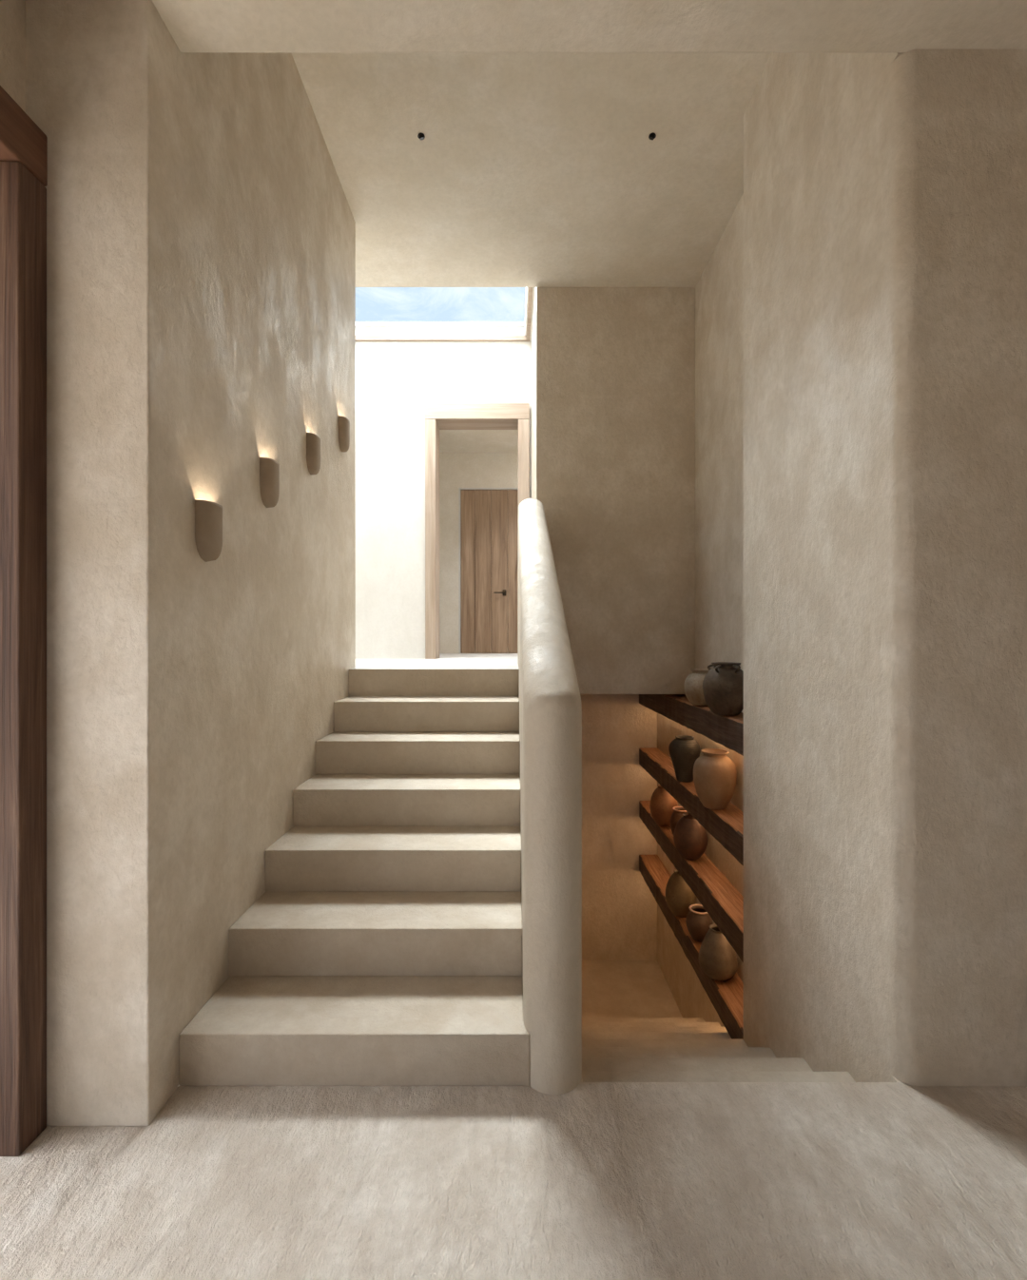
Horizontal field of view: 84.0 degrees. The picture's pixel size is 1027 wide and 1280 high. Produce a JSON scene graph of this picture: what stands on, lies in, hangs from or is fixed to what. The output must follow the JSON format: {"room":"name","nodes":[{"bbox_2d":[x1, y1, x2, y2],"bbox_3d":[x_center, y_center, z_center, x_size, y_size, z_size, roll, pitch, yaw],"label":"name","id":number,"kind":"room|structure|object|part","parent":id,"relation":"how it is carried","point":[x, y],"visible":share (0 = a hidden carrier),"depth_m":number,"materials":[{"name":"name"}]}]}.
{"room":"stair hall","nodes":[
{"label":"stair hall","id":0,"kind":"room"},
{"bbox_2d":[0,0,25,112],"bbox_3d":[-1.438,-0.223,-0.907,0.165,3.145,4.985,0,0,0],"label":"wall","id":1,"kind":"structure","parent":0,"point":[12,12],"depth_m":1.55,"materials":[{"name":"paint"}]},
{"bbox_2d":[0,85,47,1156],"bbox_3d":[-1.415,-0.025,0.632,0.249,2.751,1.904,0,0,0],"label":"door frame","id":2,"kind":"structure","parent":1,"relation":"attached to","point":[23,145],"depth_m":1.50,"materials":[{"name":"brown wood"}]},
{"bbox_2d":[25,0,355,1125],"bbox_3d":[-1.757,-0.950,2.625,1.486,4.600,2.080,0,0,0],"label":"wall","id":3,"kind":"structure","parent":0,"point":[201,223],"depth_m":1.69,"materials":[{"name":"paint"}]},
{"bbox_2d":[194,499,222,562],"bbox_3d":[-0.992,-0.355,1.876,0.044,0.190,0.120,0,0,0],"label":"wall sconce","id":4,"kind":"object","parent":3,"relation":"attached to","point":[208,514],"visible":1,"depth_m":1.84,"materials":[{"name":"ceramic"}]},
{"bbox_2d":[259,456,279,507],"bbox_3d":[-0.992,-0.640,2.339,0.044,0.190,0.120,0,0,0],"label":"wall sconce","id":5,"kind":"object","parent":3,"relation":"attached to","point":[269,468],"visible":1,"depth_m":2.30,"materials":[{"name":"ceramic"}]},
{"bbox_2d":[306,432,320,475],"bbox_3d":[-0.992,-0.923,2.848,0.044,0.190,0.120,0,0,0],"label":"wall sconce","id":6,"kind":"object","parent":3,"relation":"attached to","point":[313,441],"visible":1,"depth_m":2.81,"materials":[{"name":"ceramic"}]},
{"bbox_2d":[338,415,349,452],"bbox_3d":[-0.992,-1.207,3.361,0.044,0.190,0.120,0,0,0],"label":"wall sconce","id":7,"kind":"object","parent":3,"relation":"attached to","point":[343,422],"visible":1,"depth_m":3.32,"materials":[{"name":"ceramic"}]},
{"bbox_2d":[349,653,518,669],"bbox_3d":[-1.163,0.257,5.795,2.673,0.170,4.569,0,0,0],"label":"floor","id":8,"kind":"structure","parent":0,"point":[446,661],"depth_m":4.39,"materials":[{"name":"paint"}]},
{"bbox_2d":[439,452,518,653],"bbox_3d":[-0.400,-1.239,8.000,4.200,2.822,0.200,0,0,0],"label":"wall","id":9,"kind":"structure","parent":0,"point":[456,470],"depth_m":7.90,"materials":[{"name":"paint"}]},
{"bbox_2d":[458,487,518,653],"bbox_3d":[-0.287,-0.974,7.934,0.942,2.292,0.123,0,0,0],"label":"door","id":10,"kind":"structure","parent":9,"relation":"in","point":[487,516],"depth_m":7.93,"materials":[{"name":"brown wood"}]},
{"bbox_3d":[-0.185,-0.668,7.901,0.170,0.080,0.058,0,0,0],"label":"handle","id":11,"kind":"part","parent":10,"relation":"part of","materials":[{"name":"brown metal"}]},
{"bbox_2d":[439,429,518,452],"bbox_3d":[-0.400,-2.680,6.915,4.200,0.140,2.370,0,0,0],"label":"ceiling","id":12,"kind":"structure","parent":0,"point":[450,440],"depth_m":7.46,"materials":[{"name":"paint"}]},
{"bbox_2d":[355,341,657,960],"bbox_3d":[-0.561,0.063,5.605,3.878,6.206,0.250,0,0,0],"label":"wall","id":13,"kind":"structure","parent":0,"point":[395,380],"depth_m":5.48,"materials":[{"name":"paint"}]},
{"bbox_2d":[425,403,529,659],"bbox_3d":[-0.346,-1.048,5.584,0.997,2.439,0.292,0,0,0],"label":"door frame","id":14,"kind":"structure","parent":13,"relation":"attached to","point":[438,416],"depth_m":5.44,"materials":[{"name":"brown wood"}]},
{"bbox_3d":[-0.793,-0.972,5.585,0.100,2.288,0.290,0,0,0],"label":"post","id":15,"kind":"part","parent":14,"relation":"part of","materials":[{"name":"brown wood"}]},
{"bbox_3d":[0.097,-0.972,5.585,0.107,2.288,0.290,0,0,0],"label":"post","id":16,"kind":"part","parent":14,"relation":"part of","materials":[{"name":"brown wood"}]},
{"bbox_2d":[0,1082,1026,1279],"bbox_3d":[0.500,1.450,-0.827,7.400,0.200,5.146,0,0,0],"label":"floor","id":17,"kind":"structure","parent":0,"point":[592,1180],"depth_m":1.43,"materials":[{"name":"paint"}]},
{"bbox_2d":[179,669,529,1086],"bbox_3d":[-0.482,0.762,2.620,1.064,1.175,1.782,0,0,0],"label":"staircase","id":18,"kind":"structure","parent":17,"relation":"on","point":[381,945],"depth_m":2.13,"materials":[{"name":"paint"}]},
{"bbox_2d":[290,52,771,287],"bbox_3d":[-0.561,-2.917,3.037,3.878,0.465,2.587,0,0,0],"label":"ceiling","id":19,"kind":"structure","parent":0,"point":[529,169],"depth_m":3.19,"materials":[{"name":"paint"}]},
{"bbox_2d":[417,132,425,139],"bbox_3d":[-0.490,-2.679,3.030,0.038,0.028,0.038,0,0,0],"label":"recessed light","id":20,"kind":"object","parent":19,"relation":"in","point":[420,135],"visible":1,"depth_m":3.02,"materials":[{"name":"black metal"}]},
{"bbox_2d":[648,132,656,139],"bbox_3d":[0.737,-2.679,3.030,0.038,0.028,0.038,0,0,0],"label":"recessed light","id":21,"kind":"object","parent":19,"relation":"in","point":[652,135],"visible":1,"depth_m":3.02,"materials":[{"name":"black metal"}]},
{"bbox_2d":[529,287,534,341],"bbox_3d":[-1.163,-3.063,4.572,2.673,0.373,1.815,0,0,0],"label":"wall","id":22,"kind":"structure","parent":0,"point":[533,287],"depth_m":5.00,"materials":[{"name":"paint"}]},
{"bbox_2d":[355,287,532,341],"bbox_3d":[-1.101,-2.968,4.931,2.519,0.182,1.199,0,0,0],"label":"frame","id":23,"kind":"structure","parent":22,"relation":"attached to","point":[365,331],"depth_m":5.47,"materials":[{"name":"white paint"}]},
{"bbox_2d":[152,0,1026,52],"bbox_3d":[1.200,-2.473,-0.829,6.000,1.355,5.143,0,0,0],"label":"ceiling","id":24,"kind":"structure","parent":0,"point":[195,26],"depth_m":1.66,"materials":[{"name":"paint"}]},
{"bbox_2d":[531,287,695,694],"bbox_3d":[0.775,-1.373,4.905,1.205,3.554,1.150,0,0,0],"label":"wall","id":25,"kind":"structure","parent":0,"point":[613,368],"depth_m":4.33,"materials":[{"name":"paint"}]},
{"bbox_2d":[581,960,682,1017],"bbox_3d":[0.795,3.141,4.937,1.165,0.150,1.086,0,0,0],"label":"floor","id":26,"kind":"structure","parent":0,"point":[610,988],"depth_m":4.99,"materials":[{"name":"paint"}]},
{"bbox_2d":[581,1017,855,1082],"bbox_3d":[0.795,2.338,3.070,1.165,1.655,2.648,0,0,0],"label":"staircase","id":27,"kind":"structure","parent":26,"relation":"on","point":[613,1049],"depth_m":2.56,"materials":[{"name":"paint"}]},
{"bbox_2d":[657,193,743,1027],"bbox_3d":[1.539,-0.009,4.324,0.322,6.351,2.813,0,0,0],"label":"wall","id":28,"kind":"structure","parent":0,"point":[719,290],"depth_m":3.85,"materials":[{"name":"paint"}]},
{"bbox_2d":[639,800,743,962],"bbox_3d":[1.290,1.617,4.199,0.173,0.171,2.558,0,0,0],"label":"wall shelf","id":29,"kind":"object","parent":28,"relation":"attached to","point":[720,899],"visible":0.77,"depth_m":3.64,"materials":[{"name":"brown wood"}]},
{"bbox_2d":[649,784,678,826],"bbox_3d":[1.253,1.368,4.758,0.228,0.327,0.228,0,0,0],"label":"clay jar","id":30,"kind":"object","parent":29,"relation":"on","point":[662,803],"visible":0.69,"depth_m":4.68,"materials":[{"name":"orange ceramic"}]},
{"bbox_2d":[670,806,688,834],"bbox_3d":[1.286,1.409,4.384,0.162,0.245,0.162,0,0,0],"label":"clay jar","id":31,"kind":"object","parent":29,"relation":"on","point":[677,814],"visible":0.5,"depth_m":4.35,"materials":[{"name":"brown ceramic"}]},
{"bbox_2d":[673,813,707,860],"bbox_3d":[1.251,1.381,4.035,0.232,0.302,0.232,0,0,0],"label":"clay jar","id":32,"kind":"object","parent":29,"relation":"on","point":[689,837],"visible":0.86,"depth_m":3.96,"materials":[{"name":"brown ceramic"}]},
{"bbox_2d":[639,854,743,1039],"bbox_3d":[1.290,2.131,4.199,0.174,0.165,2.558,0,0,0],"label":"wall shelf","id":33,"kind":"object","parent":28,"relation":"attached to","point":[727,997],"visible":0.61,"depth_m":3.79,"materials":[{"name":"brown wood"}]},
{"bbox_2d":[665,869,697,917],"bbox_3d":[1.254,1.887,4.275,0.226,0.322,0.226,0,0,0],"label":"clay jar","id":34,"kind":"object","parent":33,"relation":"on","point":[679,896],"visible":0.68,"depth_m":4.19,"materials":[{"name":"brown ceramic"}]},
{"bbox_2d":[685,904,713,942],"bbox_3d":[1.278,1.943,3.922,0.178,0.210,0.178,0,0,0],"label":"clay jar","id":35,"kind":"object","parent":33,"relation":"on","point":[698,921],"visible":0.82,"depth_m":3.87,"materials":[{"name":"brown ceramic"}]},
{"bbox_2d":[698,923,737,981],"bbox_3d":[1.253,1.903,3.497,0.228,0.292,0.228,0,0,0],"label":"clay jar","id":36,"kind":"object","parent":33,"relation":"on","point":[717,958],"visible":0.8,"depth_m":3.42,"materials":[{"name":"ceramic"}]},
{"bbox_2d":[639,747,743,865],"bbox_3d":[1.290,1.109,4.199,0.173,0.171,2.558,0,0,0],"label":"wall shelf","id":37,"kind":"object","parent":28,"relation":"attached to","point":[726,824],"visible":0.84,"depth_m":3.74,"materials":[{"name":"brown wood"}]},
{"bbox_2d":[668,735,700,782],"bbox_3d":[1.254,0.863,4.180,0.226,0.322,0.226,0,0,0],"label":"clay jar","id":38,"kind":"object","parent":37,"relation":"on","point":[684,750],"visible":0.94,"depth_m":4.11,"materials":[{"name":"black ceramic"}]},
{"bbox_2d":[693,748,736,810],"bbox_3d":[1.239,0.850,3.515,0.257,0.347,0.257,0,0,0],"label":"clay jar","id":39,"kind":"object","parent":37,"relation":"on","point":[714,773],"visible":1,"depth_m":3.43,"materials":[{"name":"beige ceramic"}]},
{"bbox_2d":[639,694,743,756],"bbox_3d":[1.290,0.521,4.199,0.174,0.184,2.558,0,0,0],"label":"wall shelf","id":40,"kind":"object","parent":28,"relation":"attached to","point":[727,731],"visible":0.7,"depth_m":3.69,"materials":[{"name":"brown wood"}]},
{"bbox_2d":[683,668,708,706],"bbox_3d":[1.254,0.308,3.800,0.226,0.240,0.226,0,0,0],"label":"clay jar","id":41,"kind":"object","parent":40,"relation":"on","point":[693,683],"visible":0.68,"depth_m":3.73,"materials":[{"name":"beige ceramic"}]},
{"bbox_2d":[702,661,743,716],"bbox_3d":[1.238,0.278,3.324,0.258,0.302,0.258,0,0,0],"label":"clay jar","id":42,"kind":"object","parent":40,"relation":"on","point":[723,685],"visible":0.96,"depth_m":3.23,"materials":[{"name":"grey ceramic"}]},
{"bbox_3d":[1.166,0.159,3.255,0.049,0.047,0.020,0,0,-43],"label":"handle","id":43,"kind":"part","parent":42,"relation":"part of","materials":[{"name":"black ceramic"}]},
{"bbox_3d":[1.260,0.159,3.226,0.020,0.047,0.049,0,0,-13],"label":"handle","id":44,"kind":"part","parent":42,"relation":"part of","materials":[{"name":"black ceramic"}]},
{"bbox_2d":[743,906,901,1082],"bbox_3d":[1.538,2.258,2.332,0.725,1.816,1.171,0,0,0],"label":"wall","id":45,"kind":"structure","parent":0,"point":[784,1012],"depth_m":2.41,"materials":[{"name":"paint"}]},
{"bbox_2d":[743,48,1026,1086],"bbox_3d":[2.688,-0.718,2.324,3.025,4.135,1.187,0,0,0],"label":"wall","id":46,"kind":"structure","parent":0,"point":[885,193],"depth_m":1.78,"materials":[{"name":"paint"}]},
{"bbox_3d":[0.132,2.258,3.613,0.163,1.816,3.734,0,0,0],"label":"wall","id":47,"kind":"structure","parent":0,"visible":0},
{"bbox_2d":[517,498,581,1094],"bbox_3d":[0.122,0.171,3.013,0.181,2.358,2.634,0,0,0],"label":"parapet","id":48,"kind":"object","parent":47,"relation":"on","point":[549,694],"visible":0.99,"depth_m":1.72,"materials":[{"name":"paint"}]}
]}

